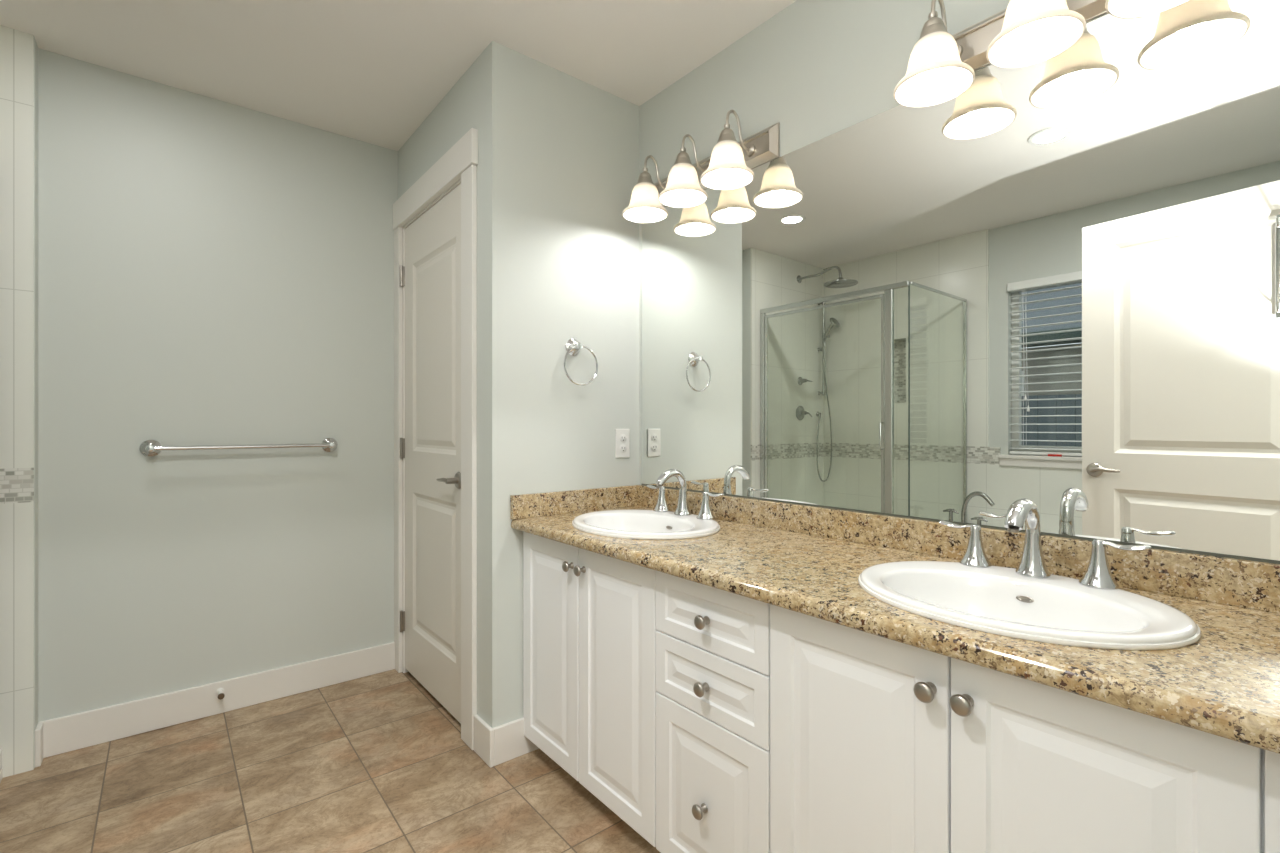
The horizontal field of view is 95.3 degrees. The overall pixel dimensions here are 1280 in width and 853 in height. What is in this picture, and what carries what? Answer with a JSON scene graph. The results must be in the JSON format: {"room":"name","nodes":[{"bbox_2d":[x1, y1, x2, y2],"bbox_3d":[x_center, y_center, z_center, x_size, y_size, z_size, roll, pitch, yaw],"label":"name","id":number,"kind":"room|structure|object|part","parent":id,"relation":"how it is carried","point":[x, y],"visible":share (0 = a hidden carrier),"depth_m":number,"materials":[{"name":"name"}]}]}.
{"room":"bathroom","nodes":[
{"label":"bathroom","id":0,"kind":"room"},
{"bbox_2d":[34,37,37,767],"bbox_3d":[-2.478,-0.078,1.697,1.024,2.440,0.197,0,0,-39],"label":"wall","id":1,"kind":"structure","parent":0,"point":[35,43],"depth_m":1.96,"materials":[{"name":"grey paint"}]},
{"bbox_2d":[0,25,33,777],"bbox_3d":[-2.366,-0.078,1.654,0.903,2.440,0.010,0,0,-39],"label":"shower tile","id":2,"kind":"structure","parent":1,"relation":"attached to","point":[16,46],"depth_m":1.91,"materials":[{"name":"white tile"}]},
{"bbox_2d":[35,722,42,766],"bbox_3d":[-2.034,1.079,1.974,0.014,0.125,0.061,0,0,-39],"label":"baseboard","id":3,"kind":"object","parent":1,"relation":"attached to","point":[39,729],"visible":1,"depth_m":1.95,"materials":[{"name":"white paint"}]},
{"bbox_2d":[38,48,397,721],"bbox_3d":[-1.602,-0.078,2.462,1.301,2.440,0.120,0,0,-39],"label":"wall","id":4,"kind":"structure","parent":0,"point":[211,271],"depth_m":2.28,"materials":[{"name":"grey paint"}]},
{"bbox_2d":[38,642,394,757],"bbox_3d":[-1.602,1.079,2.375,1.191,0.125,0.014,0,0,-39],"label":"baseboard","id":5,"kind":"structure","parent":4,"relation":"attached to","point":[72,732],"depth_m":2.28,"materials":[{"name":"white paint"}]},
{"bbox_2d":[216,688,224,699],"bbox_3d":[-1.647,1.054,2.290,0.028,0.028,0.061,0,0,-39],"label":"door stop","id":6,"kind":"object","parent":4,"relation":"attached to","point":[220,692],"visible":1,"depth_m":2.29,"materials":[{"name":"white plastic"}]},
{"bbox_3d":[-1.651,1.054,2.295,0.028,0.028,0.048,0,0,-39],"label":"post","id":7,"kind":"part","parent":6,"relation":"part of","materials":[{"name":"white plastic"}]},
{"bbox_2d":[140,438,337,456],"bbox_3d":[-1.583,0.084,2.355,0.668,0.064,0.069,0,0,-39],"label":"towel bar","id":8,"kind":"object","parent":4,"relation":"attached to","point":[150,448],"visible":1,"depth_m":2.28,"materials":[{"name":"silver metal"}]},
{"bbox_2d":[0,669,660,852],"bbox_3d":[-0.597,1.172,0.713,3.254,0.060,5.260,0,0,-39],"label":"floor","id":9,"kind":"structure","parent":0,"point":[375,763],"depth_m":1.83,"materials":[{"name":"beige tile"}]},
{"bbox_2d":[0,748,2,782],"bbox_3d":[-2.031,1.092,1.188,0.832,0.100,1.136,0,0,-39],"label":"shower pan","id":10,"kind":"object","parent":9,"relation":"on","point":[1,769],"visible":1,"depth_m":1.88,"materials":[{"name":"white plastic"}]},
{"bbox_2d":[523,532,657,846],"bbox_3d":[0.006,0.749,1.916,0.557,0.786,0.709,0,0,-39],"label":"vanity cabinet","id":11,"kind":"object","parent":9,"relation":"on","point":[589,618],"visible":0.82,"depth_m":1.69,"materials":[{"name":"white wood"}]},
{"bbox_3d":[-0.291,0.721,1.902,0.018,0.710,0.346,0,0,-39],"label":"cabinet door","id":12,"kind":"part","parent":11,"relation":"part of","materials":[{"name":"white wood"}]},
{"bbox_3d":[-0.220,0.428,1.776,0.031,0.032,0.032,0,0,-39],"label":"knob","id":13,"kind":"part","parent":11,"relation":"part of","materials":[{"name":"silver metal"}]},
{"bbox_3d":[-0.179,0.428,1.726,0.031,0.032,0.032,0,0,-39],"label":"knob","id":14,"kind":"part","parent":11,"relation":"part of","materials":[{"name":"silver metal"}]},
{"bbox_3d":[-0.067,0.721,1.629,0.018,0.710,0.352,0,0,-39],"label":"cabinet door","id":15,"kind":"part","parent":11,"relation":"part of","materials":[{"name":"white wood"}]},
{"bbox_2d":[656,571,769,852],"bbox_3d":[0.344,0.749,1.502,0.557,0.786,0.361,0,0,-39],"label":"vanity cabinet","id":16,"kind":"object","parent":9,"relation":"on","point":[713,644],"visible":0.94,"depth_m":1.33,"materials":[{"name":"white wood"}]},
{"bbox_3d":[0.138,0.884,1.339,0.031,0.032,0.032,0,0,-39],"label":"knob","id":17,"kind":"part","parent":16,"relation":"part of","materials":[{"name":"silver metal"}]},
{"bbox_3d":[0.141,0.602,1.335,0.031,0.032,0.032,0,0,-39],"label":"knob","id":18,"kind":"part","parent":16,"relation":"part of","materials":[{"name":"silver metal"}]},
{"bbox_3d":[0.142,0.448,1.333,0.031,0.032,0.032,0,0,-39],"label":"knob","id":19,"kind":"part","parent":16,"relation":"part of","materials":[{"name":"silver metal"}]},
{"bbox_3d":[0.159,0.877,1.351,0.018,0.398,0.357,0,0,-39],"label":"drawer","id":20,"kind":"part","parent":16,"relation":"part of","materials":[{"name":"white wood"}]},
{"bbox_3d":[0.159,0.598,1.351,0.018,0.152,0.357,0,0,-39],"label":"drawer","id":21,"kind":"part","parent":16,"relation":"part of","materials":[{"name":"white wood"}]},
{"bbox_3d":[0.159,0.442,1.351,0.018,0.152,0.357,0,0,-39],"label":"drawer","id":22,"kind":"part","parent":16,"relation":"part of","materials":[{"name":"white wood"}]},
{"bbox_2d":[770,604,1279,852],"bbox_3d":[0.700,0.749,1.066,0.557,0.786,0.764,0,0,-39],"label":"vanity cabinet","id":23,"kind":"object","parent":9,"relation":"on","point":[878,744],"visible":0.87,"depth_m":0.90,"materials":[{"name":"white wood"}]},
{"bbox_3d":[0.387,0.721,1.073,0.018,0.710,0.353,0,0,-39],"label":"cabinet door","id":24,"kind":"part","parent":23,"relation":"part of","materials":[{"name":"white wood"}]},
{"bbox_2d":[511,506,1279,753],"bbox_3d":[0.356,0.338,1.476,0.570,0.035,1.834,0,0,-39],"label":"countertop","id":25,"kind":"structure","parent":23,"relation":"on","point":[1226,683],"depth_m":0.93,"materials":[{"name":"beige stone"}]},
{"bbox_2d":[572,510,720,539],"bbox_3d":[0.014,0.394,1.880,0.438,0.182,0.526,0,0,-39],"label":"sink","id":26,"kind":"object","parent":25,"relation":"in","point":[629,524],"visible":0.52,"depth_m":1.95,"materials":[{"name":"white ceramic"}]},
{"bbox_2d":[647,469,723,519],"bbox_3d":[0.113,0.225,1.971,0.150,0.159,0.370,0,0,-39],"label":"sink faucet","id":27,"kind":"object","parent":25,"relation":"on","point":[705,513],"visible":1,"depth_m":1.98,"materials":[{"name":"silver metal"}]},
{"bbox_3d":[0.057,0.223,2.108,0.026,0.015,0.087,0,0,-39],"label":"lever","id":28,"kind":"part","parent":27,"relation":"part of","materials":[{"name":"silver metal"}]},
{"bbox_3d":[0.078,0.266,2.083,0.063,0.078,0.063,0,0,-39],"label":"handle","id":29,"kind":"part","parent":27,"relation":"part of","materials":[{"name":"silver metal"}]},
{"bbox_3d":[0.113,0.225,1.971,0.149,0.159,0.061,0,0,-39],"label":"spout","id":30,"kind":"part","parent":27,"relation":"part of","materials":[{"name":"silver metal"}]},
{"bbox_3d":[0.216,0.266,1.914,0.063,0.078,0.063,0,0,-39],"label":"handle","id":31,"kind":"part","parent":27,"relation":"part of","materials":[{"name":"silver metal"}]},
{"bbox_3d":[0.236,0.223,1.888,0.026,0.015,0.087,0,0,-39],"label":"lever","id":32,"kind":"part","parent":27,"relation":"part of","materials":[{"name":"silver metal"}]},
{"bbox_2d":[858,561,1200,649],"bbox_3d":[0.671,0.394,1.075,0.438,0.182,0.526,0,0,-39],"label":"sink","id":33,"kind":"object","parent":25,"relation":"in","point":[1055,609],"visible":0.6,"depth_m":1.08,"materials":[{"name":"white ceramic"}]},
{"bbox_2d":[939,499,1151,589],"bbox_3d":[0.770,0.225,1.166,0.150,0.159,0.370,0,0,-39],"label":"sink faucet","id":34,"kind":"object","parent":25,"relation":"on","point":[1098,575],"visible":1,"depth_m":1.17,"materials":[{"name":"silver metal"}]},
{"bbox_3d":[0.714,0.223,1.303,0.026,0.015,0.087,0,0,-39],"label":"lever","id":35,"kind":"part","parent":34,"relation":"part of","materials":[{"name":"silver metal"}]},
{"bbox_3d":[0.735,0.266,1.278,0.063,0.078,0.063,0,0,-39],"label":"handle","id":36,"kind":"part","parent":34,"relation":"part of","materials":[{"name":"silver metal"}]},
{"bbox_3d":[0.770,0.225,1.166,0.149,0.159,0.061,0,0,-39],"label":"spout","id":37,"kind":"part","parent":34,"relation":"part of","materials":[{"name":"silver metal"}]},
{"bbox_3d":[0.873,0.266,1.109,0.063,0.078,0.063,0,0,-39],"label":"handle","id":38,"kind":"part","parent":34,"relation":"part of","materials":[{"name":"silver metal"}]},
{"bbox_3d":[0.893,0.223,1.083,0.026,0.015,0.087,0,0,-39],"label":"lever","id":39,"kind":"part","parent":34,"relation":"part of","materials":[{"name":"silver metal"}]},
{"bbox_3d":[0.462,0.428,0.942,0.031,0.032,0.032,0,0,-39],"label":"knob","id":40,"kind":"part","parent":23,"relation":"part of","materials":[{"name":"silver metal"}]},
{"bbox_3d":[0.497,0.428,0.898,0.031,0.032,0.032,0,0,-39],"label":"knob","id":41,"kind":"part","parent":23,"relation":"part of","materials":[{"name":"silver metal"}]},
{"bbox_3d":[0.608,0.721,0.802,0.018,0.710,0.338,0,0,-39],"label":"cabinet door","id":42,"kind":"part","parent":23,"relation":"part of","materials":[{"name":"white wood"}]},
{"bbox_2d":[0,0,796,150],"bbox_3d":[-0.305,-1.338,0.577,2.974,0.080,4.680,0,0,-39],"label":"ceiling","id":43,"kind":"structure","parent":0,"point":[369,71],"depth_m":1.96,"materials":[{"name":"white paint"}]},
{"bbox_2d":[398,56,479,716],"bbox_3d":[-0.810,-0.078,2.434,0.110,2.440,0.924,0,0,-39],"label":"wall","id":44,"kind":"structure","parent":0,"point":[458,112],"depth_m":2.23,"materials":[{"name":"grey paint"}]},
{"bbox_2d":[393,128,477,749],"bbox_3d":[-0.835,0.050,2.423,0.162,2.185,0.910,0,0,-39],"label":"door","id":45,"kind":"structure","parent":44,"relation":"in","point":[435,219],"depth_m":2.37,"materials":[{"name":"white paint"}]},
{"bbox_3d":[-0.828,0.108,2.455,0.110,2.068,0.740,0,0,-39],"label":"frame","id":46,"kind":"part","parent":45,"relation":"part of","materials":[{"name":"white paint"}]},
{"bbox_3d":[-0.852,0.104,2.435,0.035,2.027,0.704,0,0,-39],"label":"panel","id":47,"kind":"part","parent":45,"relation":"part of","materials":[{"name":"white paint"}]},
{"bbox_3d":[-0.867,-0.982,2.397,0.024,0.123,0.910,0,0,-39],"label":"head casing","id":48,"kind":"part","parent":45,"relation":"part of","materials":[{"name":"white paint"}]},
{"bbox_3d":[-0.731,0.206,2.214,0.058,0.064,0.148,0,0,-39],"label":"handle","id":49,"kind":"part","parent":45,"relation":"part of","materials":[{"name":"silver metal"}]},
{"bbox_2d":[474,714,493,767],"bbox_3d":[-0.537,1.079,2.002,0.014,0.125,0.136,0,0,-39],"label":"baseboard","id":50,"kind":"structure","parent":44,"relation":"attached to","point":[483,733],"depth_m":1.99,"materials":[{"name":"white paint"}]},
{"bbox_2d":[480,41,638,728],"bbox_3d":[-0.282,-0.078,2.205,0.639,2.440,0.100,0,0,-39],"label":"wall","id":51,"kind":"structure","parent":0,"point":[559,151],"depth_m":2.08,"materials":[{"name":"grey paint"}]},
{"bbox_2d":[493,717,538,765],"bbox_3d":[-0.415,1.079,2.023,0.203,0.125,0.014,0,0,-39],"label":"baseboard","id":52,"kind":"structure","parent":51,"relation":"attached to","point":[510,742],"depth_m":1.99,"materials":[{"name":"white paint"}]},
{"bbox_2d":[510,485,636,518],"bbox_3d":[-0.228,0.279,2.170,0.548,0.082,0.020,0,0,-39],"label":"backsplash","id":53,"kind":"structure","parent":51,"relation":"attached to","point":[582,500],"depth_m":2.14,"materials":[{"name":"beige stone"}]},
{"bbox_2d":[564,339,597,385],"bbox_3d":[-0.227,-0.236,2.154,0.149,0.176,0.048,0,0,-39],"label":"towel ring","id":54,"kind":"object","parent":51,"relation":"attached to","point":[573,347],"visible":1,"depth_m":2.15,"materials":[{"name":"silver metal"}]},
{"bbox_2d":[615,429,629,457],"bbox_3d":[-0.068,0.070,2.309,0.070,0.115,0.008,0,0,-39],"label":"wall outlet","id":55,"kind":"object","parent":51,"relation":"attached to","point":[622,436],"visible":1,"depth_m":2.30,"materials":[{"name":"white plastic"}]},
{"bbox_2d":[620,434,626,441],"bbox_3d":[-0.066,0.049,2.307,0.034,0.034,0.002,0,0,-39],"label":"receptacle","id":56,"kind":"object","parent":55,"relation":"attached to","point":[623,437],"depth_m":2.31,"materials":[{"name":"white plastic"}]},
{"bbox_2d":[620,444,626,452],"bbox_3d":[-0.066,0.090,2.307,0.034,0.034,0.002,0,0,-39],"label":"receptacle","id":57,"kind":"object","parent":55,"relation":"attached to","point":[623,447],"depth_m":2.31,"materials":[{"name":"white plastic"}]},
{"bbox_2d":[639,0,1108,484],"bbox_3d":[0.587,-0.078,1.742,0.120,2.440,1.956,0,0,-39],"label":"wall","id":58,"kind":"structure","parent":0,"point":[818,69],"depth_m":1.77,"materials":[{"name":"grey paint"}]},
{"bbox_2d":[622,110,779,222],"bbox_3d":[0.165,-0.883,1.992,0.216,0.227,0.600,0,0,-39],"label":"vanity light","id":59,"kind":"object","parent":58,"relation":"attached to","point":[730,164],"visible":1,"depth_m":1.91,"materials":[{"name":"white glass"}]},
{"bbox_3d":[0.019,-0.824,2.132,0.167,0.109,0.167,0,0,-39],"label":"lamp shade","id":60,"kind":"part","parent":59,"relation":"part of","materials":[{"name":"white glass"}]},
{"bbox_3d":[0.061,-0.935,2.166,0.117,0.122,0.040,0,0,-39],"label":"arm","id":61,"kind":"part","parent":59,"relation":"part of","materials":[{"name":"silver metal"}]},
{"bbox_3d":[0.145,-0.824,1.977,0.167,0.109,0.167,0,0,-39],"label":"lamp shade","id":62,"kind":"part","parent":59,"relation":"part of","materials":[{"name":"white glass"}]},
{"bbox_3d":[0.188,-0.935,2.011,0.117,0.122,0.040,0,0,-39],"label":"arm","id":63,"kind":"part","parent":59,"relation":"part of","materials":[{"name":"silver metal"}]},
{"bbox_3d":[0.238,-0.896,2.053,0.026,0.108,0.600,0,0,-39],"label":"plate","id":64,"kind":"part","parent":59,"relation":"part of","materials":[{"name":"silver metal"}]},
{"bbox_3d":[0.272,-0.824,1.822,0.167,0.109,0.167,0,0,-39],"label":"lamp shade","id":65,"kind":"part","parent":59,"relation":"part of","materials":[{"name":"white glass"}]},
{"bbox_3d":[0.314,-0.935,1.856,0.117,0.122,0.040,0,0,-39],"label":"arm","id":66,"kind":"part","parent":59,"relation":"part of","materials":[{"name":"silver metal"}]},
{"bbox_2d":[637,485,1279,613],"bbox_3d":[0.568,0.279,1.649,0.025,0.082,1.834,0,0,-39],"label":"backsplash","id":67,"kind":"structure","parent":58,"relation":"attached to","point":[1255,585],"depth_m":1.30,"materials":[{"name":"beige stone"}]},
{"bbox_2d":[641,484,1279,563],"bbox_3d":[0.579,0.236,1.650,0.006,0.006,1.804,0,0,-39],"label":"channel","id":68,"kind":"object","parent":58,"relation":"attached to","point":[806,504],"visible":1,"depth_m":1.30,"materials":[{"name":"grey metal"}]},
{"bbox_2d":[642,0,1279,560],"bbox_3d":[0.579,-0.303,1.650,0.005,1.072,1.800,0,0,-39],"label":"wall mirror","id":69,"kind":"object","parent":58,"relation":"attached to","point":[1053,283],"visible":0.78,"depth_m":1.32,"materials":[{"name":"grey mirror"}]},
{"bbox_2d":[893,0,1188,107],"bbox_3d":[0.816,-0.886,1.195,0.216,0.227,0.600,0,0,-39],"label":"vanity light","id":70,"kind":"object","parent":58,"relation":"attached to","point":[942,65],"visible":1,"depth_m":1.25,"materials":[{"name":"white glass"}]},
{"bbox_3d":[0.670,-0.827,1.334,0.167,0.109,0.167,0,0,-39],"label":"lamp shade","id":71,"kind":"part","parent":70,"relation":"part of","materials":[{"name":"white glass"}]},
{"bbox_3d":[0.713,-0.938,1.368,0.117,0.122,0.040,0,0,-39],"label":"arm","id":72,"kind":"part","parent":70,"relation":"part of","materials":[{"name":"silver metal"}]},
{"bbox_3d":[0.890,-0.899,1.255,0.026,0.108,0.600,0,0,-39],"label":"plate","id":73,"kind":"part","parent":70,"relation":"part of","materials":[{"name":"silver metal"}]},
{"bbox_3d":[0.797,-0.827,1.179,0.167,0.109,0.167,0,0,-39],"label":"lamp shade","id":74,"kind":"part","parent":70,"relation":"part of","materials":[{"name":"white glass"}]},
{"bbox_3d":[0.923,-0.827,1.024,0.167,0.109,0.167,0,0,-39],"label":"lamp shade","id":75,"kind":"part","parent":70,"relation":"part of","materials":[{"name":"white glass"}]}
]}

